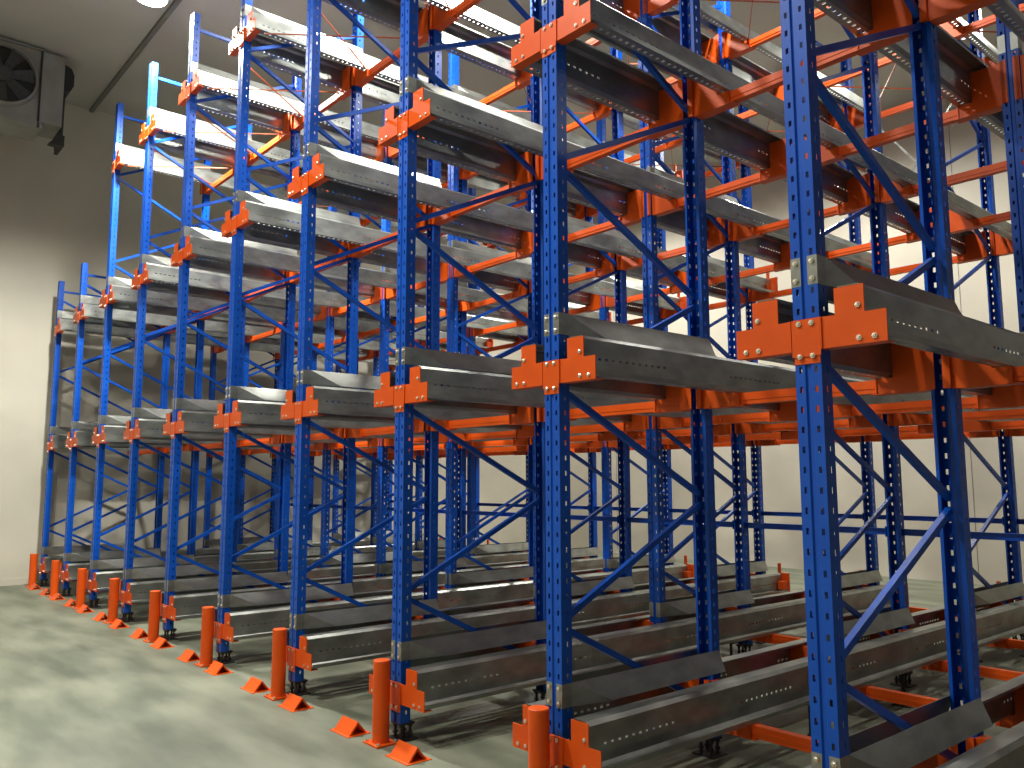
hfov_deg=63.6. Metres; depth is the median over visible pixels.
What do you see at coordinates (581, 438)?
bar
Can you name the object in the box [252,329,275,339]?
bar
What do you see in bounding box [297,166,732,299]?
rail
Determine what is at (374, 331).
bar
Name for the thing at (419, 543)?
frame
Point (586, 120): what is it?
bar
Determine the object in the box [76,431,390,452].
rail
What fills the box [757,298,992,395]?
rail
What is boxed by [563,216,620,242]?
bar
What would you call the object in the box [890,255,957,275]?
bar
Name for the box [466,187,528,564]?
frame
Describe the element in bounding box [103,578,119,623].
bollard
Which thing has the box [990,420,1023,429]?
bar
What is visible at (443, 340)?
bar
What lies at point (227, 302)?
bar
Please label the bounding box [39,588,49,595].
wedge
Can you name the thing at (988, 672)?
bar
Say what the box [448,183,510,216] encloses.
bar
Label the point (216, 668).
wedge
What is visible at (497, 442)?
bar
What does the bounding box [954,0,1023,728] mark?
frame
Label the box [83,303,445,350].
rail
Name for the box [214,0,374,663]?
frame
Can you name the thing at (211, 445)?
bar
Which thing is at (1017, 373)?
bar
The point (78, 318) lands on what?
frame
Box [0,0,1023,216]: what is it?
ceiling
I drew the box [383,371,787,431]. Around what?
rail
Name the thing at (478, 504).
bar
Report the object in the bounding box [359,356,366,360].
bar
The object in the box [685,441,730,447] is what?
bar
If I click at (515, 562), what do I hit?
rail
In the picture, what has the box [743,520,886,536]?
bar
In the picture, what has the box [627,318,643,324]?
bar
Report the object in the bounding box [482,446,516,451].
bar
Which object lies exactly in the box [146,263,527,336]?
rail
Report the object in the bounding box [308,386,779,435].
rail
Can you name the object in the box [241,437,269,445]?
bar
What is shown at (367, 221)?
bar
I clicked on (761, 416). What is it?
bar
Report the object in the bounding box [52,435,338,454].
rail
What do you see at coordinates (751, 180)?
bar
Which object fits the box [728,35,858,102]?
bar
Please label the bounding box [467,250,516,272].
bar
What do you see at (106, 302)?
frame
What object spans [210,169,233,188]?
bar
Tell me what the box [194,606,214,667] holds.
bollard
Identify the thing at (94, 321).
rail
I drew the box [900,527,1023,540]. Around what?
bar
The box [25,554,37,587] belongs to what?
bollard
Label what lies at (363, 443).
bar
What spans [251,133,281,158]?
bar
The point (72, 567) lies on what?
rail
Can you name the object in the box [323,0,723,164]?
rail
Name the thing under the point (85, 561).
rail
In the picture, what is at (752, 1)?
brace
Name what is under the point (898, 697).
bar
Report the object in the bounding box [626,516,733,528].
bar
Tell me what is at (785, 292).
bar
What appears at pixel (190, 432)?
rail
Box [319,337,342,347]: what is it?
bar
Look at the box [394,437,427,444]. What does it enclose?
bar
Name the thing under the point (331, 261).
bar
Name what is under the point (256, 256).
rail
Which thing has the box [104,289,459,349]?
rail
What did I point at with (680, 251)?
bar
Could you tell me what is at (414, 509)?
bar
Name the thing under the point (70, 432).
rail
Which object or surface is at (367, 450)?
bar
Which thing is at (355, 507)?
bar
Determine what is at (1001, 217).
bar
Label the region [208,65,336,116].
brace
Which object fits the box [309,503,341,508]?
bar
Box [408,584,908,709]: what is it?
rail
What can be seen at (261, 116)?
rail
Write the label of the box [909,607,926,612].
bar
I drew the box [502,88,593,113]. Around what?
brace
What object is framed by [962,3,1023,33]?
bar
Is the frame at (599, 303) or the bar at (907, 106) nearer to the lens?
the bar at (907, 106)
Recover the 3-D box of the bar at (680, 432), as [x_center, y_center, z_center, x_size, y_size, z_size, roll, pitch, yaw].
[1.607,0.483,8.100,0.090,0.072,0.798,6,-9,-40]
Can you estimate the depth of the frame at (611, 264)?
8.52 m
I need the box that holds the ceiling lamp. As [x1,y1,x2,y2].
[138,0,168,6]
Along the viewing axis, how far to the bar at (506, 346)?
14.11 m
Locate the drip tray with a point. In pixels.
(12, 124)
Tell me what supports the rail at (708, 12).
attached to the frame at (641, 205)
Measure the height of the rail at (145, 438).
0.330 m
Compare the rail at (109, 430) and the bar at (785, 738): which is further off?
the rail at (109, 430)
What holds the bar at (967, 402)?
attached to the rail at (871, 361)
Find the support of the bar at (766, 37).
attached to the frame at (896, 618)
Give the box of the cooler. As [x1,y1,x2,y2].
[0,36,74,154]
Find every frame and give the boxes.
[38,281,144,586]
[59,263,175,595]
[86,102,213,607]
[119,62,258,622]
[160,12,303,640]
[202,346,279,547]
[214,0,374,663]
[237,305,322,552]
[270,149,368,559]
[281,0,458,695]
[315,120,416,577]
[332,329,395,539]
[366,345,427,545]
[368,94,478,587]
[369,0,575,741]
[409,230,488,550]
[438,39,532,601]
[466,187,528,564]
[511,0,758,767]
[514,0,645,618]
[515,192,602,567]
[585,110,681,574]
[621,0,776,654]
[665,80,777,596]
[736,0,1023,767]
[758,6,947,706]
[772,41,882,599]
[897,9,1023,662]
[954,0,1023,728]
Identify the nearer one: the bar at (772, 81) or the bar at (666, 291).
the bar at (772, 81)
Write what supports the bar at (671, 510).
attached to the frame at (748, 297)
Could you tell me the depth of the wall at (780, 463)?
13.83 m
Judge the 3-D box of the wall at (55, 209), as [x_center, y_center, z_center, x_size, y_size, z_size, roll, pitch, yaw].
[-6.028,-0.642,14.345,17.600,7.750,0.150,6,-9,-40]
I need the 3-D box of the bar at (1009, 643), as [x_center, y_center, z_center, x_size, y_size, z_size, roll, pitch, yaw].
[4.403,2.129,6.602,0.090,0.072,0.798,6,-9,-40]
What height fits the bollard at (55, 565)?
0.482 m
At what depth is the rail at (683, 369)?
4.55 m
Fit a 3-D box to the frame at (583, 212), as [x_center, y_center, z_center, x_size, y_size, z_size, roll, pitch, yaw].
[0.738,-0.329,12.089,1.290,6.570,0.660,6,-9,-40]
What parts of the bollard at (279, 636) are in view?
plate, post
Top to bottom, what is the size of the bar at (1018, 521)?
0.080 m
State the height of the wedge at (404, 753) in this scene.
0.078 m
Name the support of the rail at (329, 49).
attached to the frame at (599, 303)
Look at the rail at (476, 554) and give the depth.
10.53 m
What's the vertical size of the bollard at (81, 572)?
0.482 m
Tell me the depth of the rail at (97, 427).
11.15 m
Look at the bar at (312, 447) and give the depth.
11.38 m
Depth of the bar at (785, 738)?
4.36 m
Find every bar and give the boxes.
[139,449,150,454]
[164,446,183,452]
[199,442,222,449]
[205,302,227,316]
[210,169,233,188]
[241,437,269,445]
[247,286,277,299]
[248,449,270,453]
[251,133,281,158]
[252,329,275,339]
[291,445,314,451]
[293,433,329,441]
[295,315,317,327]
[298,260,334,277]
[303,90,344,121]
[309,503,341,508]
[316,450,339,455]
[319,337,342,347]
[336,441,367,448]
[339,297,371,312]
[354,505,393,510]
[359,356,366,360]
[359,447,387,452]
[360,426,394,435]
[362,328,389,336]
[363,231,397,251]
[364,216,379,223]
[367,47,399,76]
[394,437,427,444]
[396,279,429,294]
[408,508,458,513]
[413,443,444,450]
[415,310,445,323]
[439,449,454,453]
[439,454,454,457]
[440,338,455,343]
[447,414,509,428]
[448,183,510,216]
[450,0,481,16]
[461,509,530,518]
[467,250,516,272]
[467,430,516,439]
[472,292,512,307]
[472,440,512,446]
[476,502,525,506]
[479,80,516,104]
[482,321,516,333]
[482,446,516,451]
[484,342,514,351]
[484,451,514,455]
[562,112,594,132]
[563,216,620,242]
[563,269,595,284]
[564,306,585,314]
[565,422,624,433]
[565,434,598,442]
[565,442,587,448]
[566,505,588,510]
[566,515,620,522]
[567,124,650,169]
[570,400,655,418]
[586,38,601,46]
[593,505,664,511]
[609,445,645,450]
[620,288,669,302]
[624,143,666,163]
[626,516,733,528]
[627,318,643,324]
[634,438,673,444]
[638,243,695,264]
[641,429,694,437]
[666,77,678,84]
[669,507,754,515]
[675,171,760,207]
[681,411,769,426]
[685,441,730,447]
[705,167,721,177]
[709,301,726,309]
[712,263,774,283]
[717,432,781,441]
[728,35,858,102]
[736,105,767,119]
[738,379,877,404]
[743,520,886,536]
[748,6,828,47]
[749,722,817,752]
[755,204,838,234]
[760,510,863,519]
[763,419,849,431]
[769,288,791,297]
[771,633,802,643]
[774,439,835,444]
[823,53,896,87]
[827,233,907,258]
[836,107,958,156]
[836,425,918,436]
[849,396,978,415]
[863,685,1000,725]
[873,513,1003,524]
[881,93,946,118]
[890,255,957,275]
[899,432,969,439]
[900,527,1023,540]
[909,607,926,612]
[911,161,1023,193]
[925,409,1023,423]
[940,659,1023,680]
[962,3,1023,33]
[976,211,1010,225]
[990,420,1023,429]
[1005,638,1023,649]
[1010,366,1023,381]
[1015,517,1023,525]
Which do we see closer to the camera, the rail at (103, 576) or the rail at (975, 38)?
the rail at (975, 38)
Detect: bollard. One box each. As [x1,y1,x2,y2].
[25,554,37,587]
[46,560,59,597]
[72,568,86,609]
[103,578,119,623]
[142,590,160,642]
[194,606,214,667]
[263,628,288,700]
[363,658,396,748]
[528,705,549,767]
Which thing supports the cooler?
hanging from the ceiling
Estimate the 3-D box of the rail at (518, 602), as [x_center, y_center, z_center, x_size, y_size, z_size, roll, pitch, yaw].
[0.604,2.249,8.253,6.230,0.555,0.198,6,-9,-40]
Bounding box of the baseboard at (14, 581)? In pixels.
[0,576,60,585]
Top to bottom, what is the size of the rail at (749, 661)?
0.555 m
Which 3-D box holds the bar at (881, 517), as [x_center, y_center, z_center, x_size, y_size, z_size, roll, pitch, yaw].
[4.371,1.393,8.519,0.060,0.080,1.289,6,-9,-40]
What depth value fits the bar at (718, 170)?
10.98 m
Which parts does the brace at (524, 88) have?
rod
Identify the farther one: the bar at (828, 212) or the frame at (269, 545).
the frame at (269, 545)
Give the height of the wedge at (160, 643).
0.078 m
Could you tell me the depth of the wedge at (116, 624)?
8.84 m
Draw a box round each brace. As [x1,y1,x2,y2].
[128,150,232,183]
[164,113,278,153]
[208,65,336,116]
[265,7,399,69]
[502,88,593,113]
[631,149,721,172]
[704,0,823,40]
[767,119,784,131]
[832,64,945,97]
[869,98,954,242]
[975,31,996,32]
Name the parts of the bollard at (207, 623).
plate, post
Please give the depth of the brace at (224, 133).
9.73 m
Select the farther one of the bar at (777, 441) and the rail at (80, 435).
the rail at (80, 435)
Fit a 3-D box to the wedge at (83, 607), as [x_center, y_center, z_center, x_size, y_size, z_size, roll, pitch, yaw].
[-5.140,2.700,9.939,0.164,0.078,0.230,6,-9,-40]
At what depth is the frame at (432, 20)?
6.53 m
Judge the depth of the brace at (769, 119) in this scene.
9.72 m
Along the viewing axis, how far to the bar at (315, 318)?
11.60 m
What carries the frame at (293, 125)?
on the floor
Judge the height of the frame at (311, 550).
6.570 m
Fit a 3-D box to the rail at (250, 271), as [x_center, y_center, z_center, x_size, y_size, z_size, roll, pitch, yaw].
[-1.222,-1.207,10.796,6.230,0.330,0.187,6,-9,-40]
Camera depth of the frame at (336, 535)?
15.85 m
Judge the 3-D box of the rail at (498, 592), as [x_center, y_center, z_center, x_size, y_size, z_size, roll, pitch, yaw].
[-0.011,2.334,8.967,6.230,0.555,0.198,6,-9,-40]
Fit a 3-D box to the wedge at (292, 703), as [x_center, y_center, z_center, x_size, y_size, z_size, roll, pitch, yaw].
[-1.497,2.196,5.715,0.164,0.078,0.230,6,-9,-40]
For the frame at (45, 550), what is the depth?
12.70 m
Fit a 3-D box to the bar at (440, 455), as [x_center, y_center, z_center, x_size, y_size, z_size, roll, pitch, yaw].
[-1.095,1.294,14.954,0.090,0.072,0.798,6,-9,-40]
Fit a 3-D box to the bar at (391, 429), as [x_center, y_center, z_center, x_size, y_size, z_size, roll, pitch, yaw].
[-1.155,0.428,7.581,0.090,0.072,0.798,6,-9,-40]
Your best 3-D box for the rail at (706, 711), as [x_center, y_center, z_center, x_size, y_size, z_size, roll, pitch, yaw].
[2.721,1.955,5.799,6.230,0.555,0.198,6,-9,-40]
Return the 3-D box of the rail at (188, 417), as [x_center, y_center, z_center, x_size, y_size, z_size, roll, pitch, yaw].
[-0.930,0.545,10.252,6.230,0.330,0.187,6,-9,-40]
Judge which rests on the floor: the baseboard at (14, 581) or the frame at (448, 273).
the frame at (448, 273)
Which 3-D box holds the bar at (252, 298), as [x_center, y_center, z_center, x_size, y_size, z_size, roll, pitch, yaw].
[-2.980,-1.111,9.903,0.090,0.072,0.798,6,-9,-40]
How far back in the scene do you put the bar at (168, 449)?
11.98 m
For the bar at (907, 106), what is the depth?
9.13 m
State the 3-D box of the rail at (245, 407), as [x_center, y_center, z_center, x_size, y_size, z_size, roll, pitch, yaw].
[-0.019,0.419,9.196,6.230,0.330,0.187,6,-9,-40]
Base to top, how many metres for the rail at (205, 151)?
0.330 m
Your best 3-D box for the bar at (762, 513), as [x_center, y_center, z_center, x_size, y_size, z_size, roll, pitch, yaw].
[3.460,1.519,9.575,0.060,0.080,1.289,6,-9,-40]
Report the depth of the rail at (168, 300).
11.65 m
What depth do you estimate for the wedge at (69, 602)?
10.39 m
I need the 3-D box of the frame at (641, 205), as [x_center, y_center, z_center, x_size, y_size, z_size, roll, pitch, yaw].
[1.619,-0.888,7.346,1.290,6.570,0.660,6,-9,-40]
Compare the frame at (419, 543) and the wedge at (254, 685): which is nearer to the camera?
the wedge at (254, 685)
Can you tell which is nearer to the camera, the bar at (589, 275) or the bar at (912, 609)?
the bar at (912, 609)
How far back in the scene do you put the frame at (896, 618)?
6.42 m
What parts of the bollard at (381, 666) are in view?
plate, post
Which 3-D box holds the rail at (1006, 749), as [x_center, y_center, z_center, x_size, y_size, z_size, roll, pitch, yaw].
[3.631,1.829,4.744,6.230,0.555,0.198,6,-9,-40]
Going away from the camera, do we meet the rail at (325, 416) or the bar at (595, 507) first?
the rail at (325, 416)
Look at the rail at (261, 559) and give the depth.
11.81 m
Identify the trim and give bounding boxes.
[89,0,181,112]
[616,103,978,572]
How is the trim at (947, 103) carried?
attached to the wall at (780, 463)
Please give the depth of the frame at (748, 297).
10.09 m
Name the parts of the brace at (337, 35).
rod, rod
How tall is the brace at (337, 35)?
0.024 m
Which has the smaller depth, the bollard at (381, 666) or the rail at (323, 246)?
the bollard at (381, 666)
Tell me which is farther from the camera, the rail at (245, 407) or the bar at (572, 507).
the bar at (572, 507)
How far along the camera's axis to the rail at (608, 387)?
4.86 m
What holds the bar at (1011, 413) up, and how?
attached to the frame at (998, 87)
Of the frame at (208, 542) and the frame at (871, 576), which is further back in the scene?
the frame at (208, 542)
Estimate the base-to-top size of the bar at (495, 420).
0.072 m
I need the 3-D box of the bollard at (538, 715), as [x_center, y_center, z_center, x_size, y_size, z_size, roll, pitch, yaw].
[0.128,1.773,3.885,0.150,0.482,0.160,6,-9,-40]
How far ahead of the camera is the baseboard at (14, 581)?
12.53 m
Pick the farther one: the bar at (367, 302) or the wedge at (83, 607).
the bar at (367, 302)
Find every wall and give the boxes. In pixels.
[0,103,527,578]
[563,98,1023,584]
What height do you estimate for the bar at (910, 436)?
0.072 m
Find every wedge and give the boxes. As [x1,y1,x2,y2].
[27,583,41,589]
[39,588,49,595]
[49,592,65,600]
[63,599,75,606]
[76,604,94,612]
[92,611,107,620]
[108,619,128,628]
[129,628,147,638]
[149,637,174,648]
[176,649,199,662]
[203,660,233,675]
[240,676,270,693]
[277,693,313,711]
[329,716,370,737]
[385,740,431,765]
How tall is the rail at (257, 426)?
0.330 m
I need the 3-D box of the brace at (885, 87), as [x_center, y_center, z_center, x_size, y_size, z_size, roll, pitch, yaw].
[3.920,-3.114,8.668,1.074,0.024,0.806,6,-9,-40]
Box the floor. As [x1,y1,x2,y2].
[0,552,1023,767]
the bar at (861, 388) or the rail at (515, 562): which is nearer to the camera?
the bar at (861, 388)
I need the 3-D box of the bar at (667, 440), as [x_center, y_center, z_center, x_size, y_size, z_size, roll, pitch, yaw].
[1.666,0.704,9.981,0.090,0.072,0.798,6,-9,-40]
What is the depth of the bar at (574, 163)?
5.70 m
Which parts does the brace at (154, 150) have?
rod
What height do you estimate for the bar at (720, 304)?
0.072 m
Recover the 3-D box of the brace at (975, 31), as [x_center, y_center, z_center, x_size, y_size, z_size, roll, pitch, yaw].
[4.830,-3.240,7.612,1.074,0.024,0.806,6,-9,-40]
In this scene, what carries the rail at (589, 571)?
on the floor
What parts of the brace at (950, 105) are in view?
rod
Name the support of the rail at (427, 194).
attached to the frame at (748, 297)
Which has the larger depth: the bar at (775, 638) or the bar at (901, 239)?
the bar at (901, 239)
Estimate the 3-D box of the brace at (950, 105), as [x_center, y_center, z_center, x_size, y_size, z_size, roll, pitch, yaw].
[4.425,-2.425,9.022,0.026,1.912,1.416,6,-9,-40]
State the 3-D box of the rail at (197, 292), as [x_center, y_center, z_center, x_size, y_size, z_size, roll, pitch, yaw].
[-2.133,-1.080,11.852,6.230,0.330,0.187,6,-9,-40]
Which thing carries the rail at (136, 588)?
on the floor
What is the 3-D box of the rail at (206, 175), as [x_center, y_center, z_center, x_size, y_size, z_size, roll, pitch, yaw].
[-2.760,-2.789,12.785,6.230,0.330,0.187,6,-9,-40]
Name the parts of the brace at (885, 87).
rod, rod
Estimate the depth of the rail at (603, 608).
7.00 m
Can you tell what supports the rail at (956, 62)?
attached to the frame at (930, 735)
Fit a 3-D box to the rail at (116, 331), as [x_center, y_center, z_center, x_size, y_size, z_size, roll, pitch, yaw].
[-4.577,-0.742,14.685,6.230,0.330,0.187,6,-9,-40]
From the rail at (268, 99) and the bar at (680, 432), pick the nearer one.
the bar at (680, 432)
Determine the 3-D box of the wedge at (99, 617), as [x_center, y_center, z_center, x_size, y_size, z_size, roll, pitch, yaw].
[-4.652,2.633,9.373,0.164,0.078,0.230,6,-9,-40]
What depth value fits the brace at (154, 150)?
10.79 m
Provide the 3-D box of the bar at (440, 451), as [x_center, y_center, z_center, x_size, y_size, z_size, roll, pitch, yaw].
[-1.066,1.082,13.149,0.090,0.072,0.798,6,-9,-40]
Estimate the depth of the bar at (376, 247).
7.87 m
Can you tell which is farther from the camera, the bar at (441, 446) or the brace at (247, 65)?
the bar at (441, 446)
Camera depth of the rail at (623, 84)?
5.30 m
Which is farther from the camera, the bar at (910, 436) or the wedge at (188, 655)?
the bar at (910, 436)
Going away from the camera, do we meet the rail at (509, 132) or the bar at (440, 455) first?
the rail at (509, 132)
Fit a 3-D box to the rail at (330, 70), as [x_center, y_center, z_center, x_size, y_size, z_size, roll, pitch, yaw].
[-0.316,-3.127,9.951,6.230,0.330,0.187,6,-9,-40]
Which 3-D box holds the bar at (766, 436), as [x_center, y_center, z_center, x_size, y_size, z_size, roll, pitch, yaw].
[2.577,0.578,8.926,0.090,0.072,0.798,6,-9,-40]
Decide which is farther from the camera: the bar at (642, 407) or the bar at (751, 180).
the bar at (751, 180)
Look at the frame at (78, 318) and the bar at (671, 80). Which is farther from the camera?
the frame at (78, 318)
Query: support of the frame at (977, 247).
on the floor
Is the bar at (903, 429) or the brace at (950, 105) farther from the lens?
the brace at (950, 105)
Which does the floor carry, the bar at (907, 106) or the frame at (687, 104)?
the frame at (687, 104)
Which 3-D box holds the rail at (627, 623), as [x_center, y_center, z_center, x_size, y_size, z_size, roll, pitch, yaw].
[1.515,2.123,7.198,6.230,0.555,0.198,6,-9,-40]
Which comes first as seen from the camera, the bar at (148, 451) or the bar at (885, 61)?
the bar at (885, 61)
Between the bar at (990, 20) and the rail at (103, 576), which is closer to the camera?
the bar at (990, 20)
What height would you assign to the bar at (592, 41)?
0.072 m
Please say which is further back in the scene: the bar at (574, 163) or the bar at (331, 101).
the bar at (331, 101)
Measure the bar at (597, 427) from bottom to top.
0.072 m
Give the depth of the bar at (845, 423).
7.15 m
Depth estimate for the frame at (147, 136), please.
9.71 m
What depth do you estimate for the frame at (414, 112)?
5.41 m
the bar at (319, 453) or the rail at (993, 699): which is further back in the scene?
the bar at (319, 453)
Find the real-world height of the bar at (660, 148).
0.072 m
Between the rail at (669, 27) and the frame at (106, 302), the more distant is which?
the frame at (106, 302)
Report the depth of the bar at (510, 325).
12.30 m
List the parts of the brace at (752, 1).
rod, rod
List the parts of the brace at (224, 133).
rod, rod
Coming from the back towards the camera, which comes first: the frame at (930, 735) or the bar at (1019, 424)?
the bar at (1019, 424)
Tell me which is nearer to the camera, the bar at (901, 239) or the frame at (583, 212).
the bar at (901, 239)
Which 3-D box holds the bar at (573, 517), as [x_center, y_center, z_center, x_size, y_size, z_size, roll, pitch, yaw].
[0.699,1.464,9.056,0.060,0.080,1.289,6,-9,-40]
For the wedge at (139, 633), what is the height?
0.078 m
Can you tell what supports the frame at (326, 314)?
on the floor
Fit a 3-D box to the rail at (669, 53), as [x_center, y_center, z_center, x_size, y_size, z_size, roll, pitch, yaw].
[2.708,-1.751,6.239,6.230,0.330,0.187,6,-9,-40]
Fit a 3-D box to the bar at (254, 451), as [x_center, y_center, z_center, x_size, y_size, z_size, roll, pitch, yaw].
[-3.827,1.028,12.630,0.090,0.072,0.798,6,-9,-40]
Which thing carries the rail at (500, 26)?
attached to the frame at (611, 264)
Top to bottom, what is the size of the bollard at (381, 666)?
0.482 m
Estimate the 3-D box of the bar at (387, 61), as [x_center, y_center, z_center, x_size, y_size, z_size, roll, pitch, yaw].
[-1.163,-3.158,8.002,0.090,0.072,0.798,6,-9,-40]
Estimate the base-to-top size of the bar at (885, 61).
0.072 m
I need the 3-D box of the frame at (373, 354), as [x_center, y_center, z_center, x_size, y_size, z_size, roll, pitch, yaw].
[-1.992,0.993,15.145,1.290,4.670,0.660,6,-9,-40]
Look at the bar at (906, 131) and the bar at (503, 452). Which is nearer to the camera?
the bar at (906, 131)
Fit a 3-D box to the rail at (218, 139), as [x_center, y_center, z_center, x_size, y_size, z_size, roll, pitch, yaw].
[-1.849,-2.915,11.729,6.230,0.330,0.187,6,-9,-40]
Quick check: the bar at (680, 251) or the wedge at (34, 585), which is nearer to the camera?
the bar at (680, 251)
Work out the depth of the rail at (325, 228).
8.34 m
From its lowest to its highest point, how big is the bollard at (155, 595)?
0.482 m
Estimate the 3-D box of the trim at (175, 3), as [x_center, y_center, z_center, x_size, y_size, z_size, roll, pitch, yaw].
[-4.938,-4.870,11.382,0.060,0.050,6.500,6,-9,-40]
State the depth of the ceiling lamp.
9.71 m
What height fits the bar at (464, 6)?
0.072 m
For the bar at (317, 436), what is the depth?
8.53 m
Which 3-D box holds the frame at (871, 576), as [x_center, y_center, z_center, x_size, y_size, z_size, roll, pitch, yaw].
[3.470,-0.708,8.921,1.290,6.570,0.660,6,-9,-40]
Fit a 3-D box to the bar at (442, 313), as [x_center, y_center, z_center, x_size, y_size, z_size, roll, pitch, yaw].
[-1.129,-0.930,11.478,0.090,0.072,0.798,6,-9,-40]
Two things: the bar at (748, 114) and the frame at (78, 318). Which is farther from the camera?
the frame at (78, 318)
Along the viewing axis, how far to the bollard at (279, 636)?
5.96 m
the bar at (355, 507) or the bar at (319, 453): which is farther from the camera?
the bar at (319, 453)
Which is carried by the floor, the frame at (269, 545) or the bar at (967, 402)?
the frame at (269, 545)
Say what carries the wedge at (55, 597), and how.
on the floor
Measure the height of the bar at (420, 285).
0.072 m
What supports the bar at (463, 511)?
attached to the frame at (448, 273)
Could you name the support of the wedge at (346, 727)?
on the floor
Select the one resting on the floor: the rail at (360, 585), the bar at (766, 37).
the rail at (360, 585)
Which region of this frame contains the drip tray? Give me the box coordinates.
[0,112,41,140]
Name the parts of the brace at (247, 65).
rod, rod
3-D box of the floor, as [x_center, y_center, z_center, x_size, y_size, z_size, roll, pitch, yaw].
[0.209,2.418,6.663,17.900,0.150,19.300,6,-9,-40]
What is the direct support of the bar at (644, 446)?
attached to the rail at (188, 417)
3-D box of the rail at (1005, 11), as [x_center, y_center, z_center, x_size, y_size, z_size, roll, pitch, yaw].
[3.619,-1.877,5.183,6.230,0.330,0.187,6,-9,-40]
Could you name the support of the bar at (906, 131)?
attached to the frame at (998, 87)
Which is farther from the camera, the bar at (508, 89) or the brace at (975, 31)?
the bar at (508, 89)
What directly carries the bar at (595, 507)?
attached to the frame at (599, 303)
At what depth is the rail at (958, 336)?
3.35 m
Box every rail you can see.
[45,539,369,571]
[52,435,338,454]
[60,318,395,364]
[61,541,414,569]
[68,537,440,579]
[70,432,294,451]
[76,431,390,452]
[77,306,395,357]
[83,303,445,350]
[87,545,466,581]
[94,539,488,590]
[96,427,342,449]
[102,425,445,449]
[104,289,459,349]
[112,285,492,347]
[119,150,490,246]
[120,550,525,592]
[128,552,527,602]
[129,420,385,446]
[137,268,517,341]
[138,419,510,447]
[145,123,343,194]
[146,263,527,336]
[154,113,479,209]
[161,556,588,607]
[170,413,511,445]
[171,557,614,618]
[178,242,521,320]
[181,410,586,443]
[185,80,576,216]
[190,235,610,320]
[197,68,380,140]
[215,565,648,625]
[219,403,591,441]
[226,555,693,639]
[230,209,642,316]
[234,400,667,439]
[236,26,398,104]
[245,200,686,310]
[252,11,682,177]
[287,575,737,649]
[288,390,676,437]
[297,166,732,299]
[301,563,789,668]
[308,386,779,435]
[320,153,777,292]
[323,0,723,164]
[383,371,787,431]
[386,570,859,679]
[389,106,844,262]
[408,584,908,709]
[412,366,888,429]
[422,0,758,150]
[424,88,889,269]
[522,17,974,254]
[525,344,858,418]
[526,581,1000,726]
[570,335,1023,421]
[574,600,1023,767]
[580,0,1012,241]
[599,0,829,124]
[678,0,880,113]
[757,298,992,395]
[804,674,1023,767]
[814,0,1022,151]
[837,283,1023,366]
[936,721,1023,767]
[948,17,1014,63]
[986,0,1023,42]
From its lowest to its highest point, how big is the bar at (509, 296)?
0.072 m
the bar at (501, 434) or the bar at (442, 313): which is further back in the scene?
the bar at (442, 313)
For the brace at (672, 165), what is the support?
attached to the rail at (497, 55)
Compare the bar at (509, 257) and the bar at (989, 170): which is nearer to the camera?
the bar at (989, 170)
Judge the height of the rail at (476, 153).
0.330 m
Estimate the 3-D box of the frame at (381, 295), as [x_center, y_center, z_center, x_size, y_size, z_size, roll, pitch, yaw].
[-1.113,-0.510,10.514,1.290,6.570,0.660,6,-9,-40]
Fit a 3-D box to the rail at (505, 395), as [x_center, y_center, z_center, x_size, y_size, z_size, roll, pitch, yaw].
[1.802,0.167,7.084,6.230,0.330,0.187,6,-9,-40]
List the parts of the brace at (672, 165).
rod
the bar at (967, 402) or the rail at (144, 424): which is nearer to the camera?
the bar at (967, 402)
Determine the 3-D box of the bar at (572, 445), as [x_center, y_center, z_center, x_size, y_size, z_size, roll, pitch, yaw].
[0.756,0.830,11.037,0.090,0.072,0.798,6,-9,-40]
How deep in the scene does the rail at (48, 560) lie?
13.73 m
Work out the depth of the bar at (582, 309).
11.06 m
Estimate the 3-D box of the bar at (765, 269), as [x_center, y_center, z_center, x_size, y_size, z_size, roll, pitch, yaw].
[2.573,-1.214,9.136,0.090,0.072,0.798,6,-9,-40]

